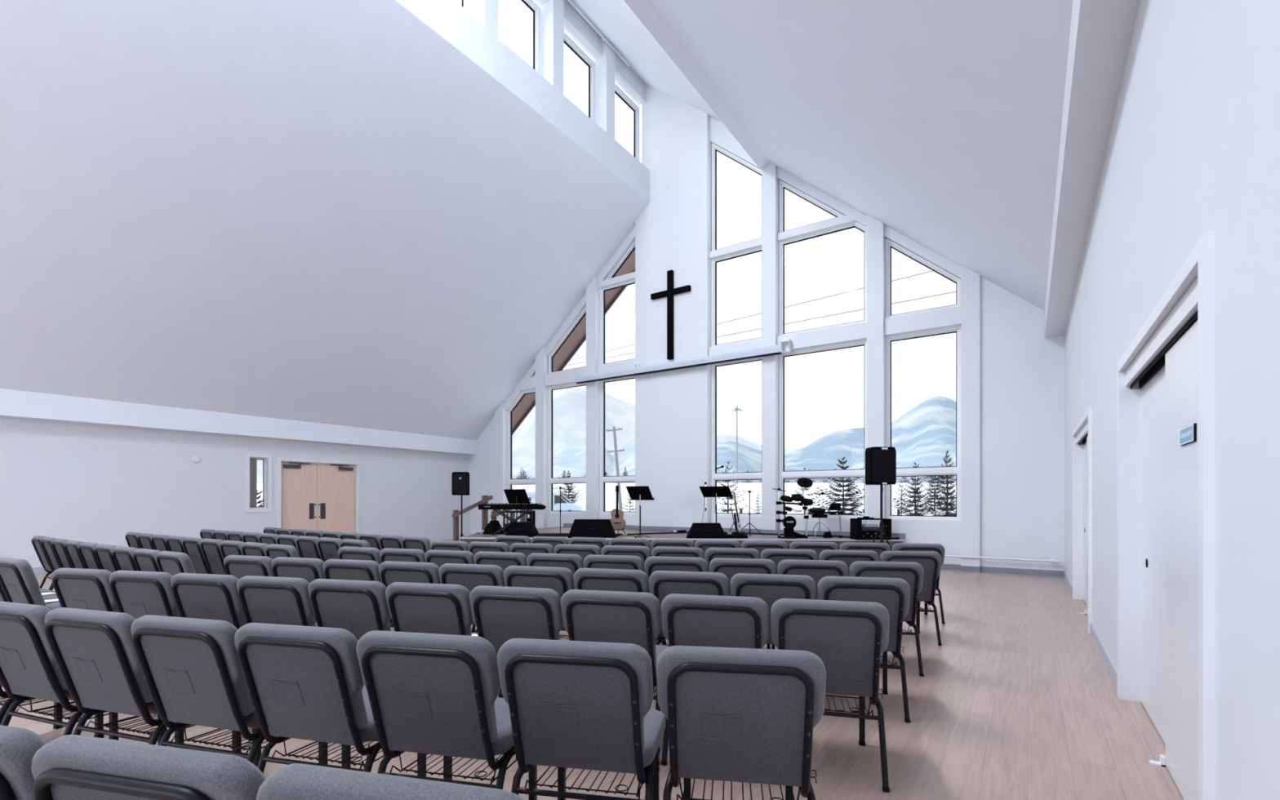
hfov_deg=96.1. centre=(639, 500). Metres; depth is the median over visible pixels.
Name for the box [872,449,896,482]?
grille
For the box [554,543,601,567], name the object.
chair
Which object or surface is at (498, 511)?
keyboard stand
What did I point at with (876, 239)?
post
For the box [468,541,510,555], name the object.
chair
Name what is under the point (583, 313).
window
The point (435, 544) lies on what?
chair
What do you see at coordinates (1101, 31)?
beam
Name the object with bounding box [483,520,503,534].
stage monitor
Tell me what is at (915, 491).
spruce tree
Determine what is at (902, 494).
spruce tree
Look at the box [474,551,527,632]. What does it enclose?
chair
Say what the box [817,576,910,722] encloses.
chair
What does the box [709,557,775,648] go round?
chair
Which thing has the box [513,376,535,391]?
beam
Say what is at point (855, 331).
beam
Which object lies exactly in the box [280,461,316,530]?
door
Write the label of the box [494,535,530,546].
chair
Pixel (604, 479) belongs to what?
window
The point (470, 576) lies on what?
chair
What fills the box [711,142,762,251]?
window
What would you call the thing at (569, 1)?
conduit
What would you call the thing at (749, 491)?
microphone stand
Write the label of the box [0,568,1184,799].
floor
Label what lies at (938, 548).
chair
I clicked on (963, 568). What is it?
baseboard
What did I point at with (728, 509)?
spruce tree
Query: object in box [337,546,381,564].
chair
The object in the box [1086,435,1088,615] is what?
door
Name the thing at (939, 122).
ceiling
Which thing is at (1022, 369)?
wall
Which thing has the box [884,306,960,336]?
beam
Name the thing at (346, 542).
chair
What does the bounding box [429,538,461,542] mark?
baseboard
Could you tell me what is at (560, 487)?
microphone stand
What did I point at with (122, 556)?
chair
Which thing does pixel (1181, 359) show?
door
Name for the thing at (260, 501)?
evergreen shrub
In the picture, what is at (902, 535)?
baseboard
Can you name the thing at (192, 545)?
chair
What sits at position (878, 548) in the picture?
chair
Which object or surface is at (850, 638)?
chair
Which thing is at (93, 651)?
chair
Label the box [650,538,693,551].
chair
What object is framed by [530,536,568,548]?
chair
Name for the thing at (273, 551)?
chair
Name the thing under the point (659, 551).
chair
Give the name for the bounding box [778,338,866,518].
window
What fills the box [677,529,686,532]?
block
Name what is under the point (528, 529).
stage monitor
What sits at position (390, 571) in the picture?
chair
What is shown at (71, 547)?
chair
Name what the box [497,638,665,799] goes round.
chair
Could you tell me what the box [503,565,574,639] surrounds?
chair
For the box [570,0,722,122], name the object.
ceiling
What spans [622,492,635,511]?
spruce tree
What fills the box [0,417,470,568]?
wall
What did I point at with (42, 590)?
chair
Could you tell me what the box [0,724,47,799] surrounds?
chair
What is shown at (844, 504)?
spruce tree
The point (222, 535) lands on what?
chair
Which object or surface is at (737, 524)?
electric guitar
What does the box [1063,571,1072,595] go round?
baseboard
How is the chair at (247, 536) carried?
on the floor
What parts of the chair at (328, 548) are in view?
panel, backrest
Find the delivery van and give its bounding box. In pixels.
[514,492,582,511]
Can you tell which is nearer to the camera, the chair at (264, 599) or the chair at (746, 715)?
the chair at (746, 715)
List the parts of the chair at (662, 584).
panel, frame, backrest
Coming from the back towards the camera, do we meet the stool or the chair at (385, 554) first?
the stool
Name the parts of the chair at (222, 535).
panel, frame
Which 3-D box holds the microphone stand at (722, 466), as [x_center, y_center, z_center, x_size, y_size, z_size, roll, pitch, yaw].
[1.527,0.013,12.238,0.520,1.494,0.260,0,0,0]
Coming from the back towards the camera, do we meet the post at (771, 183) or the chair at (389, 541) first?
the post at (771, 183)
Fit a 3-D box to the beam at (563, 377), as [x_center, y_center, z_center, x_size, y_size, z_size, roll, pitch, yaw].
[-2.023,-3.465,16.291,1.580,0.330,0.220,0,0,34]
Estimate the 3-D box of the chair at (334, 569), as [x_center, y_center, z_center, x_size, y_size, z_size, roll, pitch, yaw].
[-2.196,0.897,4.726,0.528,0.858,0.582,0,0,17]
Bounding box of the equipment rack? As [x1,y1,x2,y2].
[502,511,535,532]
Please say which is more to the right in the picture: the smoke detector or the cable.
the cable
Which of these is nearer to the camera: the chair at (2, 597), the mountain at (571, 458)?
the chair at (2, 597)
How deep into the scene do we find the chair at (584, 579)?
3.87 m
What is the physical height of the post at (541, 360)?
5.756 m
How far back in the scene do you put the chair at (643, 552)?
5.84 m
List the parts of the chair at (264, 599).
panel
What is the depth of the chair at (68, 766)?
1.05 m
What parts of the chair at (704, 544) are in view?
panel, frame, backrest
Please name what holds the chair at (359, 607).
on the floor
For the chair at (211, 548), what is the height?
0.858 m
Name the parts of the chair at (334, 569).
panel, frame, backrest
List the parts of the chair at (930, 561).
backrest, panel, frame, leg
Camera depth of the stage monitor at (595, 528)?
11.47 m
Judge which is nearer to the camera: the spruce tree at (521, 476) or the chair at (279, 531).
the chair at (279, 531)
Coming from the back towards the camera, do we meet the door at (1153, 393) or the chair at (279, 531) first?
the chair at (279, 531)
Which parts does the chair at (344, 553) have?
panel, frame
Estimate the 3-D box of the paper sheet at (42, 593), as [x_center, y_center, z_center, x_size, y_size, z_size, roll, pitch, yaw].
[-5.356,0.840,5.100,0.140,0.002,0.220,0,0,27]
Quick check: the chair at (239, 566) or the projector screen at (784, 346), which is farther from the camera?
the projector screen at (784, 346)
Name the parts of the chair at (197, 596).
panel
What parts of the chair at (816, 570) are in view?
backrest, panel, frame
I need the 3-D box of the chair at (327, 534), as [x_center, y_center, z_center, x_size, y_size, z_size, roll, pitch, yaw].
[-4.478,0.897,8.812,0.528,0.858,0.582,0,0,36]
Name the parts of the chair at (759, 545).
panel, frame, backrest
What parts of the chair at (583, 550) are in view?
panel, frame, backrest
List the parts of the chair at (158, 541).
panel, frame, backrest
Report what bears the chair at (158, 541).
on the floor
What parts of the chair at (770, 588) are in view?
frame, panel, backrest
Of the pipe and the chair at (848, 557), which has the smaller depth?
the chair at (848, 557)
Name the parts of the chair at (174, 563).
panel, frame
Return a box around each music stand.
[626,485,654,537]
[698,486,733,523]
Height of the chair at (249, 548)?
0.858 m
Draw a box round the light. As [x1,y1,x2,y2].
[732,404,742,482]
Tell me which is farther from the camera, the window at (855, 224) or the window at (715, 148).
the window at (715, 148)
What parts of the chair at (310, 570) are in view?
panel, frame, backrest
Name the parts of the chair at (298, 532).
panel, frame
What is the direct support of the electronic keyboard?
on the keyboard stand at (498, 511)
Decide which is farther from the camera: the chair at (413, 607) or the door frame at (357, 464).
the door frame at (357, 464)
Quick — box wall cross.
[650,269,690,359]
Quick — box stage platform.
[460,526,905,551]
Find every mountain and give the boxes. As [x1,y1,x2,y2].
[257,387,798,483]
[511,433,635,478]
[716,395,955,482]
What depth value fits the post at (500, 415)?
17.60 m
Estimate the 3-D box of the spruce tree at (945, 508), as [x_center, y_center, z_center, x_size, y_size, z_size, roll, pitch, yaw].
[25.906,-1.113,48.021,3.813,6.104,4.228,0,0,35]
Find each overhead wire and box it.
[566,291,955,365]
[569,271,932,360]
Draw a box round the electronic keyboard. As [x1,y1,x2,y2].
[478,503,546,509]
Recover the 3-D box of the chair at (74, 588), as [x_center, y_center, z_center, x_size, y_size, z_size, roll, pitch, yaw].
[-3.734,0.897,4.137,0.528,0.858,0.582,0,0,15]
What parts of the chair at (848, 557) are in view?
backrest, panel, frame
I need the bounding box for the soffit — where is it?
[511,248,635,430]
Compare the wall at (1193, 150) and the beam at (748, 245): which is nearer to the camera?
the wall at (1193, 150)
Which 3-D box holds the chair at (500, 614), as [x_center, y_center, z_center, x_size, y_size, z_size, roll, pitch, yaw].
[-0.618,0.897,3.316,0.528,0.858,0.582,0,0,15]
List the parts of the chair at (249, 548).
panel, frame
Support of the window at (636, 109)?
in the wall at (475, 34)
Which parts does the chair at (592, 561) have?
panel, frame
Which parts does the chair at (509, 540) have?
panel, frame, backrest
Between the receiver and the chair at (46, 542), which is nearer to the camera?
the chair at (46, 542)
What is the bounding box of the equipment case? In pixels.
[849,518,891,539]
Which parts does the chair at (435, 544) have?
panel, frame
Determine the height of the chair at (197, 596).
0.858 m
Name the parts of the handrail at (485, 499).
newel post, rail, newel post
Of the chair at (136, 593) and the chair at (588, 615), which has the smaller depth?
the chair at (588, 615)
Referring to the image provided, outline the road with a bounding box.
[608,482,864,483]
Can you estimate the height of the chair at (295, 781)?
0.858 m
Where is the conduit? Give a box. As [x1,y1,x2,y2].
[567,0,629,66]
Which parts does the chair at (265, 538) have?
panel, frame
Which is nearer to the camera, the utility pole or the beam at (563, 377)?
the beam at (563, 377)
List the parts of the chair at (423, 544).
panel, frame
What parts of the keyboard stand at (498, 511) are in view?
leg, leg, leg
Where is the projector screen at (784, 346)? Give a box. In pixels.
[573,338,791,383]
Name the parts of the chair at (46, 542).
backrest, frame, panel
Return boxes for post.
[494,402,506,527]
[535,346,548,528]
[586,275,599,519]
[762,163,779,533]
[866,214,886,526]
[960,264,980,572]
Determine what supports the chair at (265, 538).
on the floor
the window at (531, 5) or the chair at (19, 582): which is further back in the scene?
the window at (531, 5)
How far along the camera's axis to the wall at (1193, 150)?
1.92 m
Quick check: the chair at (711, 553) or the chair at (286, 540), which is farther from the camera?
the chair at (286, 540)
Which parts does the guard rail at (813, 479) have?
rail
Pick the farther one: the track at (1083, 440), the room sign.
the track at (1083, 440)
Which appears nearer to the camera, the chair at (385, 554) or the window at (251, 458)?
the chair at (385, 554)
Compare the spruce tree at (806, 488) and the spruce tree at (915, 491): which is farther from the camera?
the spruce tree at (806, 488)
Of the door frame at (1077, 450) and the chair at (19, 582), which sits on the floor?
the chair at (19, 582)
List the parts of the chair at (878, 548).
backrest, frame, panel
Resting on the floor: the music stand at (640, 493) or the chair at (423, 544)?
the chair at (423, 544)
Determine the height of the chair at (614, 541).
0.858 m
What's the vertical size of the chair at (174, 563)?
0.858 m
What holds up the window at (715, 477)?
in the wall at (1022, 369)
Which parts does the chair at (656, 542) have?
panel, frame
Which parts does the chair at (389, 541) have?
panel, frame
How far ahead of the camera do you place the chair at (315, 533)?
8.88 m
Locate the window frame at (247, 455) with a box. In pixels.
[244,453,272,512]
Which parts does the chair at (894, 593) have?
backrest, panel, frame, leg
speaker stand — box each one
[460,495,464,541]
[872,484,891,551]
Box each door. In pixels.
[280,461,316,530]
[316,462,355,532]
[1083,442,1086,604]
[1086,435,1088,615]
[1140,365,1164,742]
[1164,320,1197,799]
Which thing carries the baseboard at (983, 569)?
attached to the wall at (1022, 369)
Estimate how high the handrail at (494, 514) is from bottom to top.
1.440 m
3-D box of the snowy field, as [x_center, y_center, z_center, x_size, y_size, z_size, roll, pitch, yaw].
[36.584,-0.453,107.989,460.000,4.446,300.000,0,0,34]
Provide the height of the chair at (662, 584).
0.858 m
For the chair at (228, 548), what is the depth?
6.56 m
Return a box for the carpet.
[536,533,622,536]
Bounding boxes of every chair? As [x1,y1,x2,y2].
[0,557,61,610]
[0,584,57,601]
[0,600,166,745]
[0,682,104,737]
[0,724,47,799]
[31,535,53,590]
[31,734,266,799]
[39,587,53,592]
[40,537,61,590]
[44,607,241,752]
[51,538,72,568]
[52,568,118,612]
[64,540,85,568]
[78,542,101,569]
[93,543,118,573]
[109,570,180,619]
[112,546,137,570]
[124,531,141,548]
[130,614,328,767]
[133,548,160,572]
[137,533,155,550]
[151,533,198,573]
[156,551,195,575]
[166,535,200,573]
[170,573,246,629]
[182,537,210,573]
[200,528,215,538]
[200,538,226,574]
[213,529,229,540]
[220,540,244,559]
[223,555,274,579]
[226,530,244,541]
[234,622,426,776]
[236,575,317,626]
[241,542,268,556]
[242,532,261,542]
[256,763,524,799]
[259,533,279,544]
[263,526,277,533]
[266,543,298,559]
[271,556,325,621]
[276,528,292,534]
[277,534,301,557]
[290,528,306,536]
[296,535,322,559]
[306,529,323,537]
[307,578,394,641]
[317,537,342,561]
[322,530,341,538]
[323,559,392,625]
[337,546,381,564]
[340,532,359,539]
[341,538,369,547]
[355,630,537,799]
[359,533,382,551]
[378,560,440,627]
[379,547,426,563]
[380,534,404,549]
[385,582,503,697]
[402,536,431,552]
[424,549,475,632]
[430,540,468,551]
[438,563,505,632]
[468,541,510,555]
[469,585,568,663]
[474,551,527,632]
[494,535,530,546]
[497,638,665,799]
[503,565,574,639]
[509,542,554,558]
[526,552,584,575]
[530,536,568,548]
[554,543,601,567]
[560,589,669,711]
[568,537,608,551]
[573,568,657,641]
[583,554,644,571]
[601,545,651,591]
[608,537,650,549]
[644,555,707,644]
[648,570,729,690]
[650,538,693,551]
[651,546,704,559]
[656,645,826,799]
[660,593,768,765]
[694,539,740,559]
[704,547,759,572]
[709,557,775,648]
[730,573,816,649]
[741,540,788,559]
[760,548,817,574]
[770,598,889,791]
[777,559,848,599]
[789,541,838,559]
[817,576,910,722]
[818,549,878,576]
[839,542,890,561]
[848,560,924,676]
[879,551,942,645]
[891,542,945,623]
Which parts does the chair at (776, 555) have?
backrest, panel, frame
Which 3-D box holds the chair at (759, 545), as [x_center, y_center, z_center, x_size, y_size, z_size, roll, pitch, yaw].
[1.483,0.897,6.800,0.528,0.858,0.582,0,0,15]
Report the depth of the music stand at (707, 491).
11.94 m
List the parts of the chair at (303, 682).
panel, backrest, frame, leg, seat, leg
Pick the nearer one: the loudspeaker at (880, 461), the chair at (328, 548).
the chair at (328, 548)
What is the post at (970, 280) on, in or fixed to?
attached to the wall at (1022, 369)
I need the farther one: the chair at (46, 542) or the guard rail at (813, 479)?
the guard rail at (813, 479)
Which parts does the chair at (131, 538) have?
panel, backrest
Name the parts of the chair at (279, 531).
panel, frame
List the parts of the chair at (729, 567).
panel, frame, backrest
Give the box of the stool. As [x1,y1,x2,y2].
[811,513,831,537]
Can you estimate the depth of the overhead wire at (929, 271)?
21.25 m
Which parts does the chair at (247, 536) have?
panel, frame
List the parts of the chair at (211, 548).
backrest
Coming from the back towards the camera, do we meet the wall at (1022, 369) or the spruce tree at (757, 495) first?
the spruce tree at (757, 495)
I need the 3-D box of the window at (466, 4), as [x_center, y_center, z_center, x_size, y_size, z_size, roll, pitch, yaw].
[-3.405,-9.190,9.658,0.100,1.540,1.325,0,0,34]
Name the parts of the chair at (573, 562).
panel, frame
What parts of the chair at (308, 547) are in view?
panel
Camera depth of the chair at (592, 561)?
4.83 m
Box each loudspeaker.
[451,471,469,495]
[865,446,896,492]
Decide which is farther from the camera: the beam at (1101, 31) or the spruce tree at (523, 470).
the spruce tree at (523, 470)
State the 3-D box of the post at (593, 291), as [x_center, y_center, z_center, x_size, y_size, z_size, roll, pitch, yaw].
[-1.253,-2.373,15.724,0.330,7.386,0.300,0,0,34]
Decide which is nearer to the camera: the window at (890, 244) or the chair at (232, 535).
the chair at (232, 535)
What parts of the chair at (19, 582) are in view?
panel, frame, backrest, seat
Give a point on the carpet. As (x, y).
(540, 534)
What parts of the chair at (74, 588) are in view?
panel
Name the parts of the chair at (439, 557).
panel, frame, backrest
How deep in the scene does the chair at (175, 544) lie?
7.44 m
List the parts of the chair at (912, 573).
backrest, panel, frame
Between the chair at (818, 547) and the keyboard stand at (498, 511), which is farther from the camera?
the keyboard stand at (498, 511)
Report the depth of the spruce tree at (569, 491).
63.77 m
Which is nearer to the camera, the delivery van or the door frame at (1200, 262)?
the door frame at (1200, 262)
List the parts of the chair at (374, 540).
panel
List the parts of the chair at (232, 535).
panel, frame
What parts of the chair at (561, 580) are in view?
panel, frame, backrest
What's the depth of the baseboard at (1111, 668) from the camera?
4.63 m
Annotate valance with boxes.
[1075,420,1088,443]
[1124,276,1197,386]
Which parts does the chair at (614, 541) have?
panel, frame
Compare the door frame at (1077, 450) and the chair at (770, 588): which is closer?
the chair at (770, 588)
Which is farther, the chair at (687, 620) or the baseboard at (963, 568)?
the baseboard at (963, 568)
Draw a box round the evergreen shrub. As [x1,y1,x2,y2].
[257,488,262,506]
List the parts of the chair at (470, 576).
panel, frame, backrest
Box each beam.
[0,388,475,454]
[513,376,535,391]
[545,368,586,386]
[597,360,635,373]
[598,271,635,288]
[708,338,762,355]
[709,237,762,258]
[776,321,866,350]
[777,214,855,241]
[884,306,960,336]
[1044,0,1140,337]
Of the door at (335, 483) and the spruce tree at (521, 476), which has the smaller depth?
the door at (335, 483)
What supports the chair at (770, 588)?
on the floor
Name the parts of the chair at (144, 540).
panel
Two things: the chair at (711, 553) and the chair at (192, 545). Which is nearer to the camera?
the chair at (711, 553)
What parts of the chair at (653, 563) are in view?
panel, frame, backrest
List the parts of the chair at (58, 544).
backrest, panel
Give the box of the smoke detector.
[191,455,200,462]
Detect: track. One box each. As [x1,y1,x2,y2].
[1078,432,1088,444]
[1129,311,1197,389]
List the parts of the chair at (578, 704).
leg, panel, backrest, frame, seat, leg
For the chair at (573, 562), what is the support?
on the floor
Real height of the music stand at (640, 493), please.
1.034 m
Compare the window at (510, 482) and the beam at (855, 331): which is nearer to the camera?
the beam at (855, 331)
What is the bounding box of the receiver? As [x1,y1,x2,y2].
[857,515,874,518]
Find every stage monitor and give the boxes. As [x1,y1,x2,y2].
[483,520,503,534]
[505,521,539,537]
[568,519,616,537]
[686,523,726,538]
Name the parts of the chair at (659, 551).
panel, frame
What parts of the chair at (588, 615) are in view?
panel, backrest, frame, seat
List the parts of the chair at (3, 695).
frame, leg, leg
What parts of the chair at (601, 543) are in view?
frame, panel, backrest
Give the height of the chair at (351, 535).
0.858 m
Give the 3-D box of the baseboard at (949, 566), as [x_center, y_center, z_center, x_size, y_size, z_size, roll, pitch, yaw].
[5.650,1.270,11.088,0.980,0.100,0.015,0,0,34]
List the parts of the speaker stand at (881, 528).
leg, leg, leg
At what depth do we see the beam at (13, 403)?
12.22 m
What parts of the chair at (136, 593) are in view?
panel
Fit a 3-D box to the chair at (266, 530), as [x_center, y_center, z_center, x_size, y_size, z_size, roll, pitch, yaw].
[-6.201,0.897,10.076,0.528,0.858,0.582,0,0,37]
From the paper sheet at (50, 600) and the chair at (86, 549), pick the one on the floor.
the chair at (86, 549)
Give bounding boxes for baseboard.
[32,567,51,573]
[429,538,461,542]
[563,523,905,538]
[940,564,960,569]
[960,565,979,572]
[980,566,1063,577]
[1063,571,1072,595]
[1090,623,1116,688]
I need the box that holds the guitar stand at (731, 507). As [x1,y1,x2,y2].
[728,506,745,532]
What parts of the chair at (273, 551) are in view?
panel, frame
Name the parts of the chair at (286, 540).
panel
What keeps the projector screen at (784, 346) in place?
attached to the wall at (1022, 369)
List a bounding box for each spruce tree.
[514,466,526,479]
[517,470,533,478]
[555,471,582,503]
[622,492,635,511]
[716,461,747,512]
[750,492,761,513]
[790,468,821,514]
[813,457,864,515]
[891,481,913,515]
[893,462,937,515]
[916,475,938,482]
[918,475,952,511]
[924,450,955,515]
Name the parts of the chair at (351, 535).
panel, frame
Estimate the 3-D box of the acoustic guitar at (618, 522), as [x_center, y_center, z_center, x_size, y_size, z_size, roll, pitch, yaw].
[-0.504,0.173,12.711,0.380,0.990,0.172,0,0,0]
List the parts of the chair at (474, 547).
panel, frame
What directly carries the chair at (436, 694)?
on the floor
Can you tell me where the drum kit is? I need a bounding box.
[771,477,842,537]
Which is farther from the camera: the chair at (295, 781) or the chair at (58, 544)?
the chair at (58, 544)
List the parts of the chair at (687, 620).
panel, frame, backrest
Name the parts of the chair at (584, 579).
panel, frame, backrest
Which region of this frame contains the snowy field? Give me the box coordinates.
[257,482,955,515]
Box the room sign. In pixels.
[1179,422,1196,445]
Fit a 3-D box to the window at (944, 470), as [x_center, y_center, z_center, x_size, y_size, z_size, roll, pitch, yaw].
[5.538,-1.445,11.263,1.360,3.710,0.110,0,0,34]
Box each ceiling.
[0,0,649,440]
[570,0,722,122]
[623,0,1072,311]
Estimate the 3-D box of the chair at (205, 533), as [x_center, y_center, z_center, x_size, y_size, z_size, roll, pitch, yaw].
[-6.778,0.897,9.400,0.528,0.858,0.582,0,0,35]
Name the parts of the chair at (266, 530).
frame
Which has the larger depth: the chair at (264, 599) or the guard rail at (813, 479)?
the guard rail at (813, 479)
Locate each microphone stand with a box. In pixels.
[559,486,570,533]
[702,465,724,523]
[737,490,763,537]
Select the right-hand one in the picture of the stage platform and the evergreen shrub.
the stage platform
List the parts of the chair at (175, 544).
panel, frame, backrest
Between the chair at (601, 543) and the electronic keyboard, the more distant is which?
the electronic keyboard
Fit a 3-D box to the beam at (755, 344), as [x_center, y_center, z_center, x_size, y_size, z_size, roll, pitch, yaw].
[2.269,-3.465,13.399,1.370,0.330,0.220,0,0,34]
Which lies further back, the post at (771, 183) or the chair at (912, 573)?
the post at (771, 183)
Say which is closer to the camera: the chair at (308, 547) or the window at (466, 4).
the chair at (308, 547)
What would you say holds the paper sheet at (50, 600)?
on the chair at (19, 582)
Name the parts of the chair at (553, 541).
panel, frame, backrest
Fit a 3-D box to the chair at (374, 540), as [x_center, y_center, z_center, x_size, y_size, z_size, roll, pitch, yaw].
[-3.612,0.897,8.186,0.528,0.858,0.582,0,0,36]
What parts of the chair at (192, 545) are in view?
panel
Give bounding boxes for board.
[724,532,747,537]
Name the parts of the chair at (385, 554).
panel, frame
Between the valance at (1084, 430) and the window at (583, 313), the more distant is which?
the window at (583, 313)
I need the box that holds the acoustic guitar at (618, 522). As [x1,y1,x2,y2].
[609,485,626,529]
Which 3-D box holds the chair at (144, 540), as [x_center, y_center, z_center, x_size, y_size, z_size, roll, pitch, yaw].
[-6.777,0.897,8.253,0.528,0.858,0.582,0,0,34]
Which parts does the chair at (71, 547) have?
backrest, panel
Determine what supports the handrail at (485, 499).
on the floor
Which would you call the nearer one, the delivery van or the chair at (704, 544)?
the chair at (704, 544)
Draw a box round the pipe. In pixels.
[944,555,1065,563]
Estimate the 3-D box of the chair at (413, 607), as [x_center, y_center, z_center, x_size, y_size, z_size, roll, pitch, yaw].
[-1.138,0.897,3.453,0.528,0.858,0.582,0,0,15]
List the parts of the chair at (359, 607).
panel, frame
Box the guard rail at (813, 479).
[511,478,955,483]
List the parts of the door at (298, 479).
closer arm, push plate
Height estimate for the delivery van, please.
2.360 m
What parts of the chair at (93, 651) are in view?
panel, backrest, frame, seat, leg, leg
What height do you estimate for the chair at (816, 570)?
0.858 m
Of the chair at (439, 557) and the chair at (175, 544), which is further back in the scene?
the chair at (175, 544)
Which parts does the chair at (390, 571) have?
panel, frame, backrest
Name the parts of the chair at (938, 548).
backrest, panel, frame, leg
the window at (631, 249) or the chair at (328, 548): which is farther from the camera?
the window at (631, 249)
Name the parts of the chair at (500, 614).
panel, frame, backrest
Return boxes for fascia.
[511,271,635,435]
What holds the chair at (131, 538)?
on the floor
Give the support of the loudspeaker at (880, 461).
on the speaker stand at (881, 528)
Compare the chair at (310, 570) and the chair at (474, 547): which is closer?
the chair at (310, 570)
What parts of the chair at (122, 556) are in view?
panel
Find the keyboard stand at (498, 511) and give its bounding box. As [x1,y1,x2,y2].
[491,509,532,535]
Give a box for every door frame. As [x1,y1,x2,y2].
[277,457,359,533]
[1072,406,1092,633]
[1116,231,1214,799]
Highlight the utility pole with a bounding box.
[606,424,624,511]
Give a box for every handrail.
[452,495,493,541]
[490,497,531,521]
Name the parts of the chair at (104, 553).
backrest, panel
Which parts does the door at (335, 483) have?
push plate, closer arm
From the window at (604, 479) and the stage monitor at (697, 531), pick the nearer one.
the stage monitor at (697, 531)
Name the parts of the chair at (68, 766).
panel, frame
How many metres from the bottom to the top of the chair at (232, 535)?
0.858 m
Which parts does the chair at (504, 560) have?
panel, frame, backrest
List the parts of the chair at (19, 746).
frame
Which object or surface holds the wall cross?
attached to the wall at (1022, 369)
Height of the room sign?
0.072 m
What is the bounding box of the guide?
[1149,754,1167,767]
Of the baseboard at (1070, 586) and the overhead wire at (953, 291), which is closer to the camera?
the baseboard at (1070, 586)
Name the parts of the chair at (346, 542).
panel, frame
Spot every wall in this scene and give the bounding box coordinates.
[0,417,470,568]
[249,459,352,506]
[395,0,649,200]
[470,84,1064,571]
[1064,0,1279,799]
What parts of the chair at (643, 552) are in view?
panel, backrest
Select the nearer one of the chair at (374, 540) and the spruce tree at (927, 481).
the chair at (374, 540)
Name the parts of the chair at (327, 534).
panel, frame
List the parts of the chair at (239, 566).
panel, frame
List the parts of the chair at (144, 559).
panel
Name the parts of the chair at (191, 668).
panel, backrest, frame, seat, leg, leg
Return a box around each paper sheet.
[41,592,54,595]
[44,599,58,602]
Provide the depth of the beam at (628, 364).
15.21 m
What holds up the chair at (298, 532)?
on the floor
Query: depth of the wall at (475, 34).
11.68 m
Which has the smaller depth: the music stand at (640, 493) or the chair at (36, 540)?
the chair at (36, 540)
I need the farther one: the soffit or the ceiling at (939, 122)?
the soffit
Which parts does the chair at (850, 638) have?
panel, backrest, frame, leg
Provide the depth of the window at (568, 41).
13.03 m
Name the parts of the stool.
seat, post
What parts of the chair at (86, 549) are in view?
panel, backrest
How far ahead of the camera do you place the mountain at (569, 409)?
2698.89 m
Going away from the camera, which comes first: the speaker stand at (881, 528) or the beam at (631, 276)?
the speaker stand at (881, 528)
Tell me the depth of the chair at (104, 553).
6.02 m
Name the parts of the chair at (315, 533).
panel, frame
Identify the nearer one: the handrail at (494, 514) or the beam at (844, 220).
the beam at (844, 220)
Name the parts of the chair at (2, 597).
frame, seat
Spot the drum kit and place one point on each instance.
(789, 522)
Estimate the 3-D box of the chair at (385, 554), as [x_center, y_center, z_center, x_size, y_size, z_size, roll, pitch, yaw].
[-2.207,0.897,5.743,0.528,0.858,0.582,0,0,20]
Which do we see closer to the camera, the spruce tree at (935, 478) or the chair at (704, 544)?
the chair at (704, 544)
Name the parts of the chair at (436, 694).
panel, backrest, frame, leg, seat, leg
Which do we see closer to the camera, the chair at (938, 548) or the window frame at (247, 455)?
the chair at (938, 548)
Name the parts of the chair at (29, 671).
panel, backrest, frame, seat, leg, leg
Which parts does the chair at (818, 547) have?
backrest, frame, panel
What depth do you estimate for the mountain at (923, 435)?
1356.59 m
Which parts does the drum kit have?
rack post, cymbal arm, rack post, rack post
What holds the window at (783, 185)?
in the wall at (1022, 369)
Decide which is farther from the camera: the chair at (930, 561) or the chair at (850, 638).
the chair at (930, 561)
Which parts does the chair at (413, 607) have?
panel, frame, backrest, leg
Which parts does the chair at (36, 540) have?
backrest, panel, frame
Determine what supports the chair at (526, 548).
on the floor
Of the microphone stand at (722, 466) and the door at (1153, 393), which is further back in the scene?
the microphone stand at (722, 466)
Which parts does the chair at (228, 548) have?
panel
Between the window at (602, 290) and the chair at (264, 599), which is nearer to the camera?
the chair at (264, 599)
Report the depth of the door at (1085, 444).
7.33 m
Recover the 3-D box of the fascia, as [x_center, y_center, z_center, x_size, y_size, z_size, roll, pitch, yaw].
[-2.287,-4.349,17.644,7.690,7.000,0.050,0,0,34]
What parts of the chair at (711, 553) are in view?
panel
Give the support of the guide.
on the floor
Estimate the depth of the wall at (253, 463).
15.36 m
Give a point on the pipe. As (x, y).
(1052, 561)
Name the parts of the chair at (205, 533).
panel, frame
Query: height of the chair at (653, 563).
0.858 m
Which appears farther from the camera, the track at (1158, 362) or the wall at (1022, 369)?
the wall at (1022, 369)
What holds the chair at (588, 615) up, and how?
on the floor
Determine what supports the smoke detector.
attached to the wall at (84, 482)
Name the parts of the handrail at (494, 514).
newel post, newel post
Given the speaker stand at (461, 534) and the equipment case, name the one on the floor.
the speaker stand at (461, 534)
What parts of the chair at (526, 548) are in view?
panel, frame, backrest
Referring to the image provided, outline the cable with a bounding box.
[626,532,849,537]
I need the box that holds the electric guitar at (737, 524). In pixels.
[733,492,741,531]
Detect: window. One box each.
[249,457,266,508]
[461,0,471,13]
[506,388,535,511]
[520,0,541,75]
[547,382,586,514]
[548,306,586,373]
[564,31,595,122]
[600,279,635,365]
[600,375,635,515]
[605,240,635,279]
[614,83,639,161]
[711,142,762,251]
[711,245,762,346]
[711,356,762,517]
[778,221,866,336]
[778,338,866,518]
[779,180,844,232]
[884,324,960,520]
[886,238,960,318]

